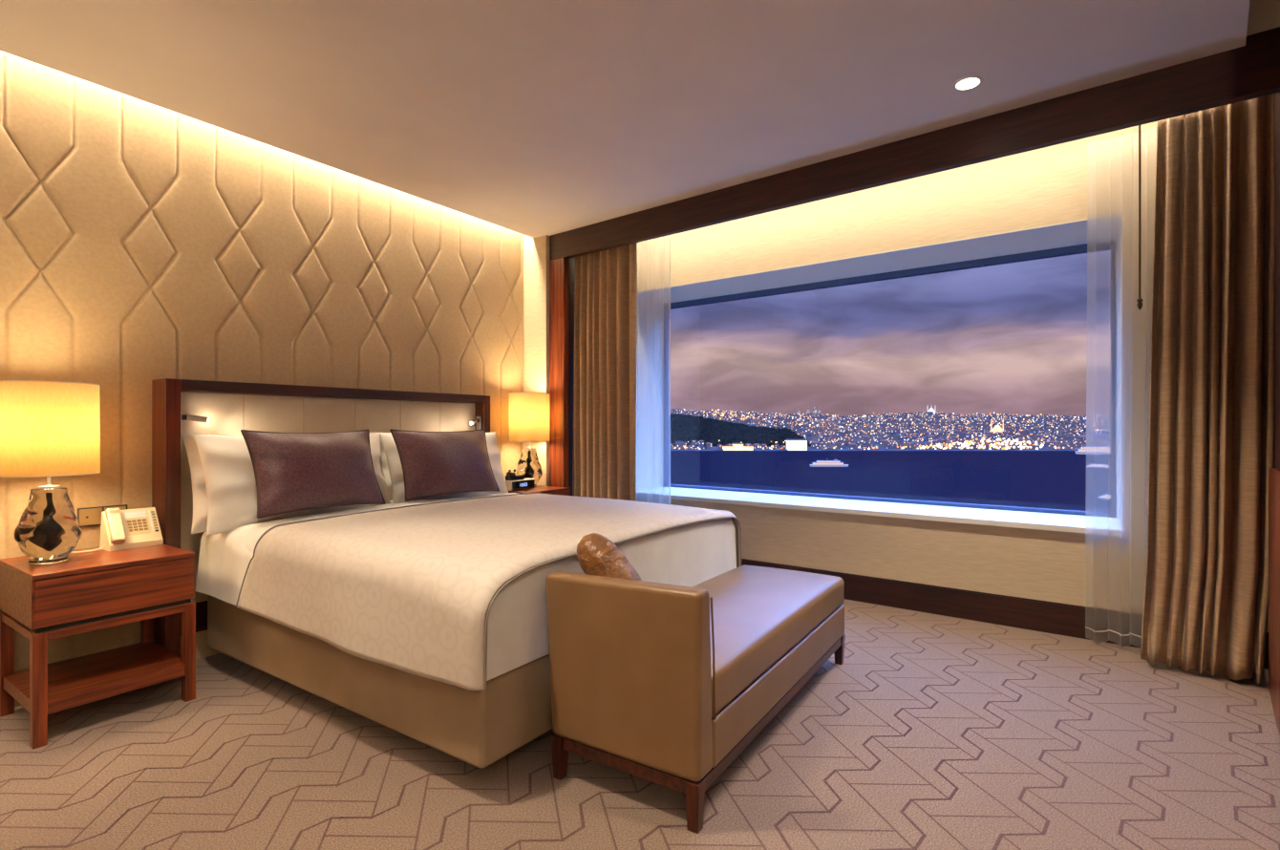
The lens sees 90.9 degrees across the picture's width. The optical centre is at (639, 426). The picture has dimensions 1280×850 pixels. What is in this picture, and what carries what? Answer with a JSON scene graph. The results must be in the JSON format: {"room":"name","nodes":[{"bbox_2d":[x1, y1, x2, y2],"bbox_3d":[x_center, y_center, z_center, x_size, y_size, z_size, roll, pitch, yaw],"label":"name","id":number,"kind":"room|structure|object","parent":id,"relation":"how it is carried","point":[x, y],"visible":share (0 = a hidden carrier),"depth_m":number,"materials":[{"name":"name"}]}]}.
{"room":"hotel room","nodes":[
{"label":"hotel room","id":0,"kind":"room"},
{"bbox_2d":[0,53,523,707],"bbox_3d":[-2.364,-0.180,2.883,0.014,2.660,5.100,0,0,34],"label":"wall","id":1,"kind":"structure","parent":0,"point":[140,243],"depth_m":3.11,"materials":[{"name":"fabric"}]},
{"bbox_2d":[77,504,127,527],"bbox_3d":[-2.391,0.395,2.808,0.020,0.082,0.175,0,0,34],"label":"wall socket","id":2,"kind":"object","parent":1,"relation":"attached to","point":[88,516],"visible":0.59,"depth_m":2.77,"materials":[{"name":"brown plastic"}]},
{"bbox_2d":[568,256,575,495],"bbox_3d":[-0.382,-0.260,5.252,0.110,2.820,0.868,0,0,34],"label":"wall","id":3,"kind":"structure","parent":0,"point":[572,261],"depth_m":4.92,"materials":[{"name":"brown wood"}]},
{"bbox_2d":[549,257,568,487],"bbox_3d":[-0.623,-0.069,4.858,0.155,2.437,0.071,0,0,34],"label":"trim","id":4,"kind":"structure","parent":3,"relation":"attached to","point":[558,267],"depth_m":4.82,"materials":[{"name":"brown wood"}]},
{"bbox_2d":[572,242,637,501],"bbox_3d":[-0.273,-0.186,4.751,0.637,2.648,0.139,0,0,34],"label":"drape","id":5,"kind":"object","parent":3,"relation":"attached to","point":[604,453],"visible":0.65,"depth_m":4.72,"materials":[{"name":"brown fabric"}]},
{"bbox_2d":[0,0,1249,237],"bbox_3d":[-0.607,-1.498,1.691,4.041,0.035,5.210,0,0,34],"label":"ceiling","id":6,"kind":"structure","parent":0,"point":[532,118],"depth_m":2.64,"materials":[{"name":"paint"}]},
{"bbox_2d":[952,75,983,90],"bbox_3d":[1.410,-1.478,2.713,0.120,0.005,0.120,0,0,34],"label":"recessed light","id":7,"kind":"object","parent":6,"relation":"in","point":[970,82],"visible":1,"depth_m":2.71,"materials":[{"name":"white paint"}]},
{"bbox_2d":[0,598,1279,849],"bbox_3d":[0.412,1.149,1.535,6.450,0.001,6.200,0,0,34],"label":"floor","id":8,"kind":"structure","parent":0,"point":[931,732],"depth_m":2.13,"materials":[{"name":"beige carpet"}]},
{"bbox_2d":[0,544,195,749],"bbox_3d":[-2.221,0.840,2.593,0.492,0.620,0.508,0,0,34],"label":"nightstand","id":9,"kind":"object","parent":8,"relation":"on","point":[100,588],"visible":0.98,"depth_m":2.47,"materials":[{"name":"brown wood"}]},
{"bbox_2d":[0,380,100,564],"bbox_3d":[-2.312,0.179,2.467,0.304,0.702,0.304,0,0,34],"label":"table lamp","id":10,"kind":"object","parent":9,"relation":"on","point":[49,429],"visible":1,"depth_m":2.39,"materials":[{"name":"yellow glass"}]},
{"bbox_2d":[3,641,184,714],"bbox_3d":[-2.220,1.017,2.592,0.478,0.050,0.492,0,0,34],"label":"shelf","id":11,"kind":"object","parent":9,"relation":"attached to","point":[77,681],"depth_m":2.52,"materials":[{"name":"brown wood"}]},
{"bbox_2d":[70,507,163,553],"bbox_3d":[-2.297,0.441,2.740,0.178,0.178,0.333,0,0,34],"label":"telephone","id":12,"kind":"object","parent":9,"relation":"on","point":[139,527],"visible":0.98,"depth_m":2.77,"materials":[{"name":"beige plastic"}]},
{"bbox_2d":[151,378,490,655],"bbox_3d":[-1.675,0.464,3.716,0.155,1.372,1.948,0,0,34],"label":"headboard","id":13,"kind":"object","parent":8,"relation":"on","point":[230,408],"visible":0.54,"depth_m":3.19,"materials":[{"name":"brown wood"}]},
{"bbox_2d":[180,410,208,450],"bbox_3d":[-2.124,0.018,2.993,0.051,0.185,0.123,0,0,34],"label":"reading lamp","id":14,"kind":"object","parent":13,"relation":"attached to","point":[186,416],"visible":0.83,"depth_m":2.98,"materials":[{"name":"silver metal"}]},
{"bbox_2d":[469,416,481,429],"bbox_3d":[-1.155,0.018,4.401,0.065,0.185,0.107,0,0,34],"label":"reading lamp","id":15,"kind":"object","parent":13,"relation":"attached to","point":[478,420],"visible":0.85,"depth_m":4.43,"materials":[{"name":"silver metal"}]},
{"bbox_2d":[207,595,552,768],"bbox_3d":[-0.781,0.820,3.173,1.914,0.660,1.738,0,0,34],"label":"bed","id":16,"kind":"object","parent":8,"relation":"on","point":[479,729],"visible":0.14,"depth_m":2.15,"materials":[{"name":"beige fabric"}]},
{"bbox_2d":[181,433,242,533],"bbox_3d":[-1.835,0.262,3.297,0.281,0.498,0.930,0,0,34],"label":"pillow","id":17,"kind":"object","parent":16,"relation":"on","point":[200,501],"visible":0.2,"depth_m":2.94,"materials":[{"name":"white fabric"}]},
{"bbox_2d":[193,432,390,535],"bbox_3d":[-1.716,0.260,3.223,0.325,0.507,0.930,0,0,35],"label":"pillow","id":18,"kind":"object","parent":16,"relation":"on","point":[229,478],"visible":0.49,"depth_m":2.91,"materials":[{"name":"white fabric"}]},
{"bbox_2d":[369,431,393,500],"bbox_3d":[-1.305,0.258,4.074,0.280,0.498,0.900,0,0,34],"label":"pillow","id":19,"kind":"object","parent":16,"relation":"on","point":[384,462],"visible":0.11,"depth_m":3.73,"materials":[{"name":"white fabric"}]},
{"bbox_2d":[379,431,508,503],"bbox_3d":[-1.198,0.260,3.983,0.328,0.508,0.910,0,0,33],"label":"pillow","id":20,"kind":"object","parent":16,"relation":"on","point":[390,447],"visible":0.34,"depth_m":3.69,"materials":[{"name":"white fabric"}]},
{"bbox_2d":[195,492,736,681],"bbox_3d":[-0.775,0.602,3.171,1.929,0.367,1.830,0,0,34],"label":"sheet","id":21,"kind":"object","parent":16,"relation":"on","point":[692,555],"visible":0.2,"depth_m":2.75,"materials":[{"name":"white fabric"}]},
{"bbox_2d":[240,428,385,518],"bbox_3d":[-1.581,0.210,3.102,0.317,0.458,0.650,0,0,32],"label":"cushion","id":22,"kind":"object","parent":21,"relation":"on","point":[293,472],"visible":1,"depth_m":3.00,"materials":[{"name":"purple fabric"}]},
{"bbox_2d":[389,428,499,501],"bbox_3d":[-1.140,0.210,3.749,0.315,0.458,0.670,0,0,36],"label":"cushion","id":23,"kind":"object","parent":21,"relation":"on","point":[433,463],"visible":1,"depth_m":3.64,"materials":[{"name":"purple fabric"}]},
{"bbox_2d":[235,491,741,690],"bbox_3d":[-0.587,0.600,3.042,1.517,0.389,1.873,0,0,34],"label":"bedspread","id":24,"kind":"object","parent":21,"relation":"on","point":[414,589],"visible":0.89,"depth_m":2.32,"materials":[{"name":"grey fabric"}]},
{"bbox_2d":[508,485,570,495],"bbox_3d":[-0.839,0.800,4.625,0.482,0.700,0.445,0,0,34],"label":"nightstand","id":25,"kind":"object","parent":8,"relation":"on","point":[551,490],"visible":0.02,"depth_m":4.54,"materials":[{"name":"brown wood"}]},
{"bbox_2d":[505,478,534,490],"bbox_3d":[-0.861,0.412,4.508,0.087,0.075,0.230,0,0,34],"label":"alarm clock","id":26,"kind":"object","parent":25,"relation":"on","point":[526,483],"visible":0.98,"depth_m":4.46,"materials":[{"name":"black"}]},
{"bbox_2d":[505,469,524,480],"bbox_3d":[-0.888,0.338,4.474,0.060,0.075,0.130,0,0,34],"label":"cradle","id":27,"kind":"object","parent":26,"relation":"on","point":[510,476],"visible":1,"depth_m":4.43,"materials":[{"name":"black plastic"}]},
{"bbox_2d":[505,474,524,480],"bbox_3d":[-0.888,0.360,4.474,0.060,0.030,0.130,0,0,34],"label":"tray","id":28,"kind":"object","parent":27,"relation":"on","point":[508,477],"depth_m":4.43,"materials":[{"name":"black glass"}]},
{"bbox_2d":[508,392,549,487],"bbox_3d":[-0.829,0.099,4.720,0.304,0.702,0.304,0,0,10],"label":"table lamp","id":29,"kind":"object","parent":25,"relation":"on","point":[528,412],"visible":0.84,"depth_m":4.61,"materials":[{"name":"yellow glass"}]},
{"bbox_2d":[545,564,845,833],"bbox_3d":[0.349,0.805,2.558,0.572,0.689,1.566,0,0,33],"label":"bench","id":30,"kind":"object","parent":8,"relation":"on","point":[666,685],"visible":1,"depth_m":1.96,"materials":[{"name":"brown leather"}]},
{"bbox_2d":[576,533,641,580],"bbox_3d":[-0.074,0.528,2.129,0.375,0.394,0.142,0,0,24],"label":"bolster","id":31,"kind":"object","parent":30,"relation":"on","point":[597,555],"visible":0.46,"depth_m":2.10,"materials":[{"name":"brown fabric"}]},
{"bbox_2d":[692,564,844,717],"bbox_3d":[0.378,0.784,2.604,0.541,0.161,1.459,0,0,33],"label":"seat cushion","id":32,"kind":"object","parent":30,"relation":"on","point":[763,616],"depth_m":2.44,"materials":[{"name":"beige leather"}]},
{"bbox_2d":[635,121,1268,632],"bbox_3d":[1.518,-0.260,4.487,4.950,2.820,0.831,0,0,34],"label":"wall","id":33,"kind":"structure","parent":0,"point":[1070,181],"depth_m":3.75,"materials":[{"name":"beige paint"}]},
{"bbox_2d":[652,238,663,500],"bbox_3d":[-0.009,-0.186,4.967,0.604,2.648,0.051,0,0,34],"label":"sheer curtain","id":34,"kind":"object","parent":33,"relation":"hanging from","point":[652,239],"visible":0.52,"depth_m":4.86,"materials":[{"name":"white fabric"}]},
{"bbox_2d":[635,213,1124,536],"bbox_3d":[1.388,-0.278,4.559,3.315,1.705,0.784,0,0,34],"label":"window","id":35,"kind":"structure","parent":33,"relation":"in","point":[1099,233],"depth_m":4.36,"materials":[{"name":"white paint"}]},
{"bbox_2d":[741,558,1268,669],"bbox_3d":[1.364,1.064,4.218,4.100,0.172,0.207,0,0,34],"label":"baseboard","id":36,"kind":"structure","parent":33,"relation":"attached to","point":[1037,615],"depth_m":3.68,"materials":[{"name":"brown wood"}]},
{"bbox_2d":[1085,170,1147,638],"bbox_3d":[2.538,-0.186,3.223,0.430,2.648,0.054,0,0,34],"label":"sheer curtain","id":37,"kind":"object","parent":33,"relation":"hanging from","point":[1110,170],"visible":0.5,"depth_m":3.26,"materials":[{"name":"white fabric"}]},
{"bbox_2d":[1274,92,1279,471],"bbox_3d":[2.409,-0.260,2.291,0.367,2.820,2.100,0,0,34],"label":"wall","id":38,"kind":"structure","parent":0,"point":[1276,96],"depth_m":2.64,"materials":[{"name":"brown wood"}]},
{"bbox_2d":[549,26,1279,260],"bbox_3d":[0.910,-1.403,3.632,4.070,0.231,0.358,0,0,34],"label":"curtain pelmet","id":39,"kind":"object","parent":38,"relation":"attached to","point":[1250,71],"depth_m":3.03,"materials":[{"name":"brown wood"}]},
{"bbox_2d":[1140,93,1274,684],"bbox_3d":[2.627,-0.186,2.921,0.484,2.648,0.154,0,0,34],"label":"drape","id":40,"kind":"object","parent":39,"relation":"hanging from","point":[1211,413],"visible":0.98,"depth_m":2.91,"materials":[{"name":"brown fabric"}]},
{"bbox_2d":[1136,125,1143,310],"bbox_3d":[2.470,-1.044,3.115,0.026,0.932,0.026,0,0,34],"label":"wand","id":41,"kind":"object","parent":40,"relation":"hanging from","point":[1140,300],"visible":0.96,"depth_m":3.11,"materials":[{"name":"brown metal"}]},
{"bbox_2d":[1246,0,1279,36],"bbox_3d":[0.908,-1.595,3.629,4.070,0.151,0.344,0,0,34],"label":"trim","id":42,"kind":"structure","parent":38,"relation":"attached to","point":[1264,15],"depth_m":2.42,"materials":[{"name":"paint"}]},
{"bbox_2d":[1268,468,1279,737],"bbox_3d":[2.208,0.665,2.143,0.242,0.970,1.630,0,0,34],"label":"trim","id":43,"kind":"structure","parent":38,"relation":"attached to","point":[1273,474],"depth_m":2.50,"materials":[{"name":"brown wood"}]},
{"bbox_3d":[-2.426,-0.285,2.956,0.160,2.870,5.350,0,0,34],"label":"wall","id":44,"kind":"structure","parent":0,"visible":0},
{"bbox_2d":[0,50,523,235],"bbox_3d":[-2.391,-1.590,2.854,0.017,0.160,5.220,0,0,34],"label":"trim","id":45,"kind":"structure","parent":44,"relation":"attached to","point":[1,52],"depth_m":3.21,"materials":[{"name":"white paint"}]},
{"bbox_2d":[523,234,549,486],"bbox_3d":[-0.792,-0.260,4.992,0.265,2.820,0.145,0,0,34],"label":"wall","id":46,"kind":"structure","parent":44,"relation":"attached to","point":[536,250],"depth_m":4.91,"materials":[{"name":"beige paint"}]},
{"label":"outside","id":47,"kind":"structure","parent":0,"visible":0},
{"bbox_2d":[668,415,1110,450],"bbox_3d":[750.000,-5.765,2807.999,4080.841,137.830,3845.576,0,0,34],"label":"land","id":48,"kind":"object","parent":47,"point":[880,447],"visible":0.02,"depth_m":1621.44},
{"bbox_2d":[678,441,686,449],"bbox_3d":[109.500,49.598,1628.101,22.270,24.547,16.905,0,0,9],"label":"building","id":49,"kind":"structure","parent":48,"relation":"on","point":[681,444],"depth_m":1619.86,"materials":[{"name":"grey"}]},
{"bbox_2d":[698,440,703,449],"bbox_3d":[157.584,48.427,1625.101,11.990,28.996,14.875,0,0,-18],"label":"building","id":50,"kind":"structure","parent":48,"relation":"on","point":[700,442],"depth_m":1619.66,"materials":[{"name":"grey"}]},
{"bbox_2d":[704,442,711,448],"bbox_3d":[176.698,50.794,1628.175,15.345,21.335,13.013,0,0,-18],"label":"building","id":51,"kind":"structure","parent":48,"relation":"on","point":[708,445],"depth_m":1623.03,"materials":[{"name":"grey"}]},
{"bbox_2d":[722,443,753,450],"bbox_3d":[250.634,50.650,1615.000,78.000,19.000,24.000,0,0,0],"label":"palace","id":52,"kind":"object","parent":48,"relation":"on","point":[736,446],"visible":0.98,"depth_m":1606.08,"materials":[{"name":"white"}]},
{"bbox_2d":[785,439,807,450],"bbox_3d":[401.000,45.900,1616.000,50.000,28.500,26.000,0,0,0],"label":"building","id":53,"kind":"structure","parent":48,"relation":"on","point":[791,444],"depth_m":1604.12,"materials":[{"name":"beige"}]},
{"bbox_2d":[810,442,819,448],"bbox_3d":[454.685,49.443,1636.482,14.081,21.414,17.812,0,0,-18],"label":"building","id":54,"kind":"structure","parent":48,"relation":"on","point":[815,445],"depth_m":1629.78,"materials":[{"name":"grey"}]},
{"bbox_2d":[814,428,823,435],"bbox_3d":[532.021,16.968,1876.147,19.420,25.329,14.742,0,0,-19],"label":"building","id":55,"kind":"structure","parent":48,"relation":"on","point":[818,431],"depth_m":1868.10,"materials":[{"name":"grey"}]},
{"bbox_2d":[819,443,827,448],"bbox_3d":[473.600,51.787,1631.598,19.952,20.268,13.408,0,0,4],"label":"building","id":56,"kind":"structure","parent":48,"relation":"on","point":[822,445],"depth_m":1625.41,"materials":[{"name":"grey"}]},
{"bbox_2d":[819,434,829,440],"bbox_3d":[513.475,32.828,1755.893,15.894,23.932,20.105,0,0,-26],"label":"building","id":57,"kind":"structure","parent":48,"relation":"on","point":[826,437],"depth_m":1748.92,"materials":[{"name":"grey"}]},
{"bbox_2d":[829,443,836,448],"bbox_3d":[500.760,51.428,1637.625,17.131,18.548,11.947,0,0,-8],"label":"building","id":58,"kind":"structure","parent":48,"relation":"on","point":[832,445],"depth_m":1632.17,"materials":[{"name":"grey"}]},
{"bbox_2d":[828,436,838,443],"bbox_3d":[519.949,40.350,1694.641,21.291,27.745,16.162,0,0,-24],"label":"building","id":59,"kind":"structure","parent":48,"relation":"on","point":[833,438],"depth_m":1686.65,"materials":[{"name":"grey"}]},
{"bbox_2d":[837,442,846,448],"bbox_3d":[525.116,50.170,1639.271,13.431,18.593,16.989,0,0,-18],"label":"building","id":60,"kind":"structure","parent":48,"relation":"on","point":[842,445],"depth_m":1632.96,"materials":[{"name":"grey"}]},
{"bbox_2d":[846,439,854,447],"bbox_3d":[558.707,45.151,1672.075,17.349,22.341,13.170,0,0,-21],"label":"building","id":61,"kind":"structure","parent":48,"relation":"on","point":[849,441],"depth_m":1667.41,"materials":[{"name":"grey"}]},
{"bbox_2d":[848,443,856,449],"bbox_3d":[549.372,51.994,1627.250,18.883,20.951,16.429,0,0,27],"label":"building","id":62,"kind":"structure","parent":48,"relation":"on","point":[853,446],"depth_m":1621.05,"materials":[{"name":"grey"}]},
{"bbox_2d":[855,429,862,437],"bbox_3d":[629.645,25.006,1812.490,19.152,31.821,18.707,0,0,14],"label":"building","id":63,"kind":"structure","parent":48,"relation":"on","point":[859,433],"depth_m":1804.44,"materials":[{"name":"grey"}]},
{"bbox_2d":[853,437,864,444],"bbox_3d":[598.456,38.669,1721.980,21.589,21.863,18.038,0,0,-24],"label":"building","id":64,"kind":"structure","parent":48,"relation":"on","point":[855,438],"depth_m":1716.14,"materials":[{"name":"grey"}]},
{"bbox_2d":[882,439,890,447],"bbox_3d":[653.179,45.089,1670.714,17.568,21.922,17.160,0,0,17],"label":"building","id":65,"kind":"structure","parent":48,"relation":"on","point":[885,441],"depth_m":1664.36,"materials":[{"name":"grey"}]},
{"bbox_2d":[668,408,1110,435],"bbox_3d":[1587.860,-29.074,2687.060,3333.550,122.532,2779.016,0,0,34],"label":"city","id":66,"kind":"structure","parent":48,"relation":"on","point":[876,421],"depth_m":2206.53,"materials":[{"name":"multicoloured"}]},
{"bbox_2d":[886,444,893,449],"bbox_3d":[643.422,52.356,1624.011,10.813,17.426,13.415,0,0,-18],"label":"building","id":67,"kind":"structure","parent":48,"relation":"on","point":[888,446],"depth_m":1619.47,"materials":[{"name":"grey"}]},
{"bbox_2d":[673,408,1108,449],"bbox_3d":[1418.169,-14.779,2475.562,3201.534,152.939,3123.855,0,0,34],"label":"city lights","id":68,"kind":"object","parent":48,"relation":"on","point":[964,444],"visible":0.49,"depth_m":1644.57},
{"bbox_2d":[888,440,896,447],"bbox_3d":[659.104,48.051,1644.340,13.916,24.164,17.603,0,0,-7],"label":"building","id":69,"kind":"structure","parent":48,"relation":"on","point":[891,441],"depth_m":1636.56,"materials":[{"name":"grey"}]},
{"bbox_2d":[890,434,898,439],"bbox_3d":[719.835,31.643,1781.951,21.703,19.625,16.475,0,0,23],"label":"building","id":70,"kind":"structure","parent":48,"relation":"on","point":[893,437],"depth_m":1774.73,"materials":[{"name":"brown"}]},
{"bbox_2d":[897,444,905,449],"bbox_3d":[675.543,53.135,1629.017,13.484,17.579,17.770,0,0,4],"label":"building","id":71,"kind":"structure","parent":48,"relation":"on","point":[901,446],"depth_m":1620.65,"materials":[{"name":"brown"}]},
{"bbox_2d":[897,440,908,447],"bbox_3d":[688.505,47.139,1649.396,19.710,25.291,14.962,0,0,-21],"label":"building","id":72,"kind":"structure","parent":48,"relation":"on","point":[903,442],"depth_m":1644.57,"materials":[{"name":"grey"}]},
{"bbox_2d":[904,430,914,435],"bbox_3d":[804.424,20.448,1884.659,22.025,19.845,16.719,0,0,5],"label":"building","id":73,"kind":"structure","parent":48,"relation":"on","point":[909,433],"depth_m":1876.32,"materials":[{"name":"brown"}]},
{"bbox_2d":[910,442,917,448],"bbox_3d":[708.868,51.022,1628.688,15.474,21.032,11.747,0,0,-25],"label":"building","id":74,"kind":"structure","parent":48,"relation":"on","point":[913,445],"depth_m":1624.22,"materials":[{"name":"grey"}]},
{"bbox_2d":[918,428,929,435],"bbox_3d":[855.979,18.258,1898.885,21.926,27.205,16.644,0,0,-19],"label":"building","id":75,"kind":"structure","parent":48,"relation":"on","point":[922,432],"depth_m":1891.96,"materials":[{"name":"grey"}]},
{"bbox_2d":[925,441,932,448],"bbox_3d":[747.735,50.056,1630.847,16.404,24.937,13.911,0,0,21],"label":"building","id":76,"kind":"structure","parent":48,"relation":"on","point":[928,443],"depth_m":1625.01,"materials":[{"name":"brown"}]},
{"bbox_2d":[925,434,936,441],"bbox_3d":[811.680,34.552,1759.154,22.144,24.502,19.266,0,0,-1],"label":"building","id":77,"kind":"structure","parent":48,"relation":"on","point":[930,437],"depth_m":1753.20,"materials":[{"name":"grey"}]},
{"bbox_2d":[931,440,938,447],"bbox_3d":[772.638,47.014,1652.336,12.733,23.976,16.107,0,0,-15],"label":"building","id":78,"kind":"structure","parent":48,"relation":"on","point":[934,442],"depth_m":1645.77,"materials":[{"name":"grey"}]},
{"bbox_2d":[933,430,942,437],"bbox_3d":[880.174,24.439,1863.220,22.029,25.010,19.165,0,0,-9],"label":"building","id":79,"kind":"structure","parent":48,"relation":"on","point":[940,434],"depth_m":1855.37,"materials":[{"name":"grey"}]},
{"bbox_2d":[943,437,955,445],"bbox_3d":[820.401,42.984,1671.367,20.935,28.495,17.492,0,0,8],"label":"building","id":80,"kind":"structure","parent":48,"relation":"on","point":[949,440],"depth_m":1663.14,"materials":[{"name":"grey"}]},
{"bbox_2d":[959,431,966,440],"bbox_3d":[922.246,29.119,1801.799,12.725,29.336,15.787,0,0,-26],"label":"building","id":81,"kind":"structure","parent":48,"relation":"on","point":[962,435],"depth_m":1797.41,"materials":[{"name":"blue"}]},
{"bbox_2d":[969,443,979,449],"bbox_3d":[864.269,51.524,1630.420,21.996,21.274,19.137,0,0,27],"label":"building","id":82,"kind":"structure","parent":48,"relation":"on","point":[974,445],"depth_m":1621.84,"materials":[{"name":"grey"}]},
{"bbox_2d":[976,439,986,447],"bbox_3d":[906.054,44.506,1673.665,19.850,23.242,16.586,0,0,-7],"label":"building","id":83,"kind":"structure","parent":48,"relation":"on","point":[979,440],"depth_m":1665.99,"materials":[{"name":"brown"}]},
{"bbox_2d":[979,427,983,435],"bbox_3d":[1033.984,16.082,1908.115,12.188,28.756,15.121,0,0,19],"label":"building","id":84,"kind":"structure","parent":48,"relation":"on","point":[981,430],"depth_m":1902.15,"materials":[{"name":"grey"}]},
{"bbox_2d":[990,421,1003,433],"bbox_3d":[1076.667,1.131,1899.999,40.470,47.500,22.800,0,0,0],"label":"mosque","id":85,"kind":"object","parent":48,"relation":"on","point":[996,428],"visible":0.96,"depth_m":1893.35,"materials":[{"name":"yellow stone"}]},
{"bbox_2d":[1004,426,1015,434],"bbox_3d":[1117.479,14.542,1903.234,21.660,26.555,16.443,0,0,-28],"label":"building","id":86,"kind":"structure","parent":48,"relation":"on","point":[1010,430],"depth_m":1896.12,"materials":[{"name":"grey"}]},
{"bbox_2d":[1009,444,1019,448],"bbox_3d":[969.055,53.173,1631.967,17.816,16.837,18.291,0,0,7],"label":"building","id":87,"kind":"structure","parent":48,"relation":"on","point":[1013,445],"depth_m":1623.82,"materials":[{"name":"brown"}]},
{"bbox_2d":[1016,430,1026,438],"bbox_3d":[1104.909,24.791,1824.561,20.967,27.467,15.917,0,0,-14],"label":"building","id":88,"kind":"structure","parent":48,"relation":"on","point":[1022,434],"depth_m":1817.71,"materials":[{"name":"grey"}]},
{"bbox_2d":[1042,441,1050,447],"bbox_3d":[1073.032,47.708,1664.319,13.280,17.635,16.799,0,0,-11],"label":"building","id":89,"kind":"structure","parent":48,"relation":"on","point":[1046,443],"depth_m":1657.47,"materials":[{"name":"grey"}]},
{"bbox_2d":[1047,435,1057,441],"bbox_3d":[1147.515,34.701,1754.334,15.540,20.787,19.658,0,0,-11],"label":"building","id":90,"kind":"structure","parent":48,"relation":"on","point":[1053,437],"depth_m":1746.37,"materials":[{"name":"grey"}]},
{"bbox_2d":[1053,428,1065,435],"bbox_3d":[1231.361,18.858,1850.683,21.458,28.651,17.929,0,0,-2],"label":"building","id":91,"kind":"structure","parent":48,"relation":"on","point":[1060,431],"depth_m":1842.28,"materials":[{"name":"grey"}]},
{"bbox_2d":[1061,443,1070,449],"bbox_3d":[1100.532,51.350,1628.269,15.547,19.487,15.186,0,0,-11],"label":"building","id":92,"kind":"structure","parent":48,"relation":"on","point":[1066,446],"depth_m":1622.24,"materials":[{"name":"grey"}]},
{"bbox_2d":[1062,430,1072,437],"bbox_3d":[1229.378,24.682,1813.831,21.662,25.620,16.444,0,0,-20],"label":"building","id":93,"kind":"structure","parent":48,"relation":"on","point":[1066,432],"depth_m":1810.18,"materials":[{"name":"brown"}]},
{"bbox_2d":[1065,433,1074,440],"bbox_3d":[1216.614,29.004,1784.106,18.729,22.670,18.294,0,0,1],"label":"building","id":94,"kind":"structure","parent":48,"relation":"on","point":[1066,435],"depth_m":1775.60,"materials":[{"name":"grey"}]},
{"bbox_2d":[1071,439,1080,447],"bbox_3d":[1150.623,44.984,1664.785,16.641,24.318,16.255,0,0,17],"label":"building","id":95,"kind":"structure","parent":48,"relation":"on","point":[1075,441],"depth_m":1657.47,"materials":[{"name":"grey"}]},
{"bbox_2d":[1075,435,1087,441],"bbox_3d":[1219.811,35.319,1742.415,20.977,23.307,18.250,0,0,2],"label":"building","id":96,"kind":"structure","parent":48,"relation":"on","point":[1079,437],"depth_m":1734.68,"materials":[{"name":"grey"}]},
{"bbox_2d":[1084,441,1094,446],"bbox_3d":[1175.192,48.136,1648.434,15.982,20.340,15.610,0,0,-14],"label":"building","id":97,"kind":"structure","parent":48,"relation":"on","point":[1088,443],"depth_m":1642.96,"materials":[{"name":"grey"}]},
{"bbox_2d":[1104,438,1110,445],"bbox_3d":[1234.421,44.566,1656.394,17.236,28.718,16.836,0,0,-15],"label":"building","id":98,"kind":"structure","parent":48,"relation":"on","point":[1108,440],"depth_m":1653.83,"materials":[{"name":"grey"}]},
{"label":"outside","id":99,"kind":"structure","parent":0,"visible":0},
{"bbox_2d":[668,450,1110,512],"bbox_3d":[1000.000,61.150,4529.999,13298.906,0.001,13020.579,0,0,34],"label":"sea","id":100,"kind":"structure","parent":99,"point":[1049,480],"depth_m":815.31,"materials":[{"name":"blue liquid"}]},
{"bbox_2d":[809,458,848,467],"bbox_3d":[291.752,54.900,972.506,60.000,13.500,12.000,0,0,0],"label":"ferry","id":101,"kind":"object","parent":100,"relation":"on","point":[820,463],"visible":0.98,"depth_m":967.97,"materials":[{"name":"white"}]},
{"bbox_2d":[1075,443,1110,454],"bbox_3d":[1034.186,49.692,1416.105,110.000,24.750,22.000,0,0,0],"label":"ferry","id":102,"kind":"object","parent":100,"relation":"on","point":[1098,450],"visible":0.74,"depth_m":1407.70,"materials":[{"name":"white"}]},
{"bbox_2d":[1086,462,1110,468],"bbox_3d":[690.635,57.608,949.623,34.000,7.650,6.800,0,0,8],"label":"ferry","id":103,"kind":"object","parent":100,"relation":"on","point":[1102,465],"visible":1,"depth_m":947.17,"materials":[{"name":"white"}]},
{"bbox_2d":[1098,494,1110,499],"bbox_3d":[401.727,58.858,534.556,22.000,4.950,4.400,0,0,22],"label":"ferry","id":104,"kind":"object","parent":100,"relation":"on","point":[1108,497],"visible":0.25,"depth_m":535.22,"materials":[{"name":"white"}]},
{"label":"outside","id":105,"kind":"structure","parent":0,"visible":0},
{"bbox_2d":[668,413,810,447],"bbox_3d":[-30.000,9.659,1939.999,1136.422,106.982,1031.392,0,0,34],"label":"hill","id":106,"kind":"structure","parent":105,"point":[685,428],"depth_m":1761.78,"materials":[{"name":"green plant"}]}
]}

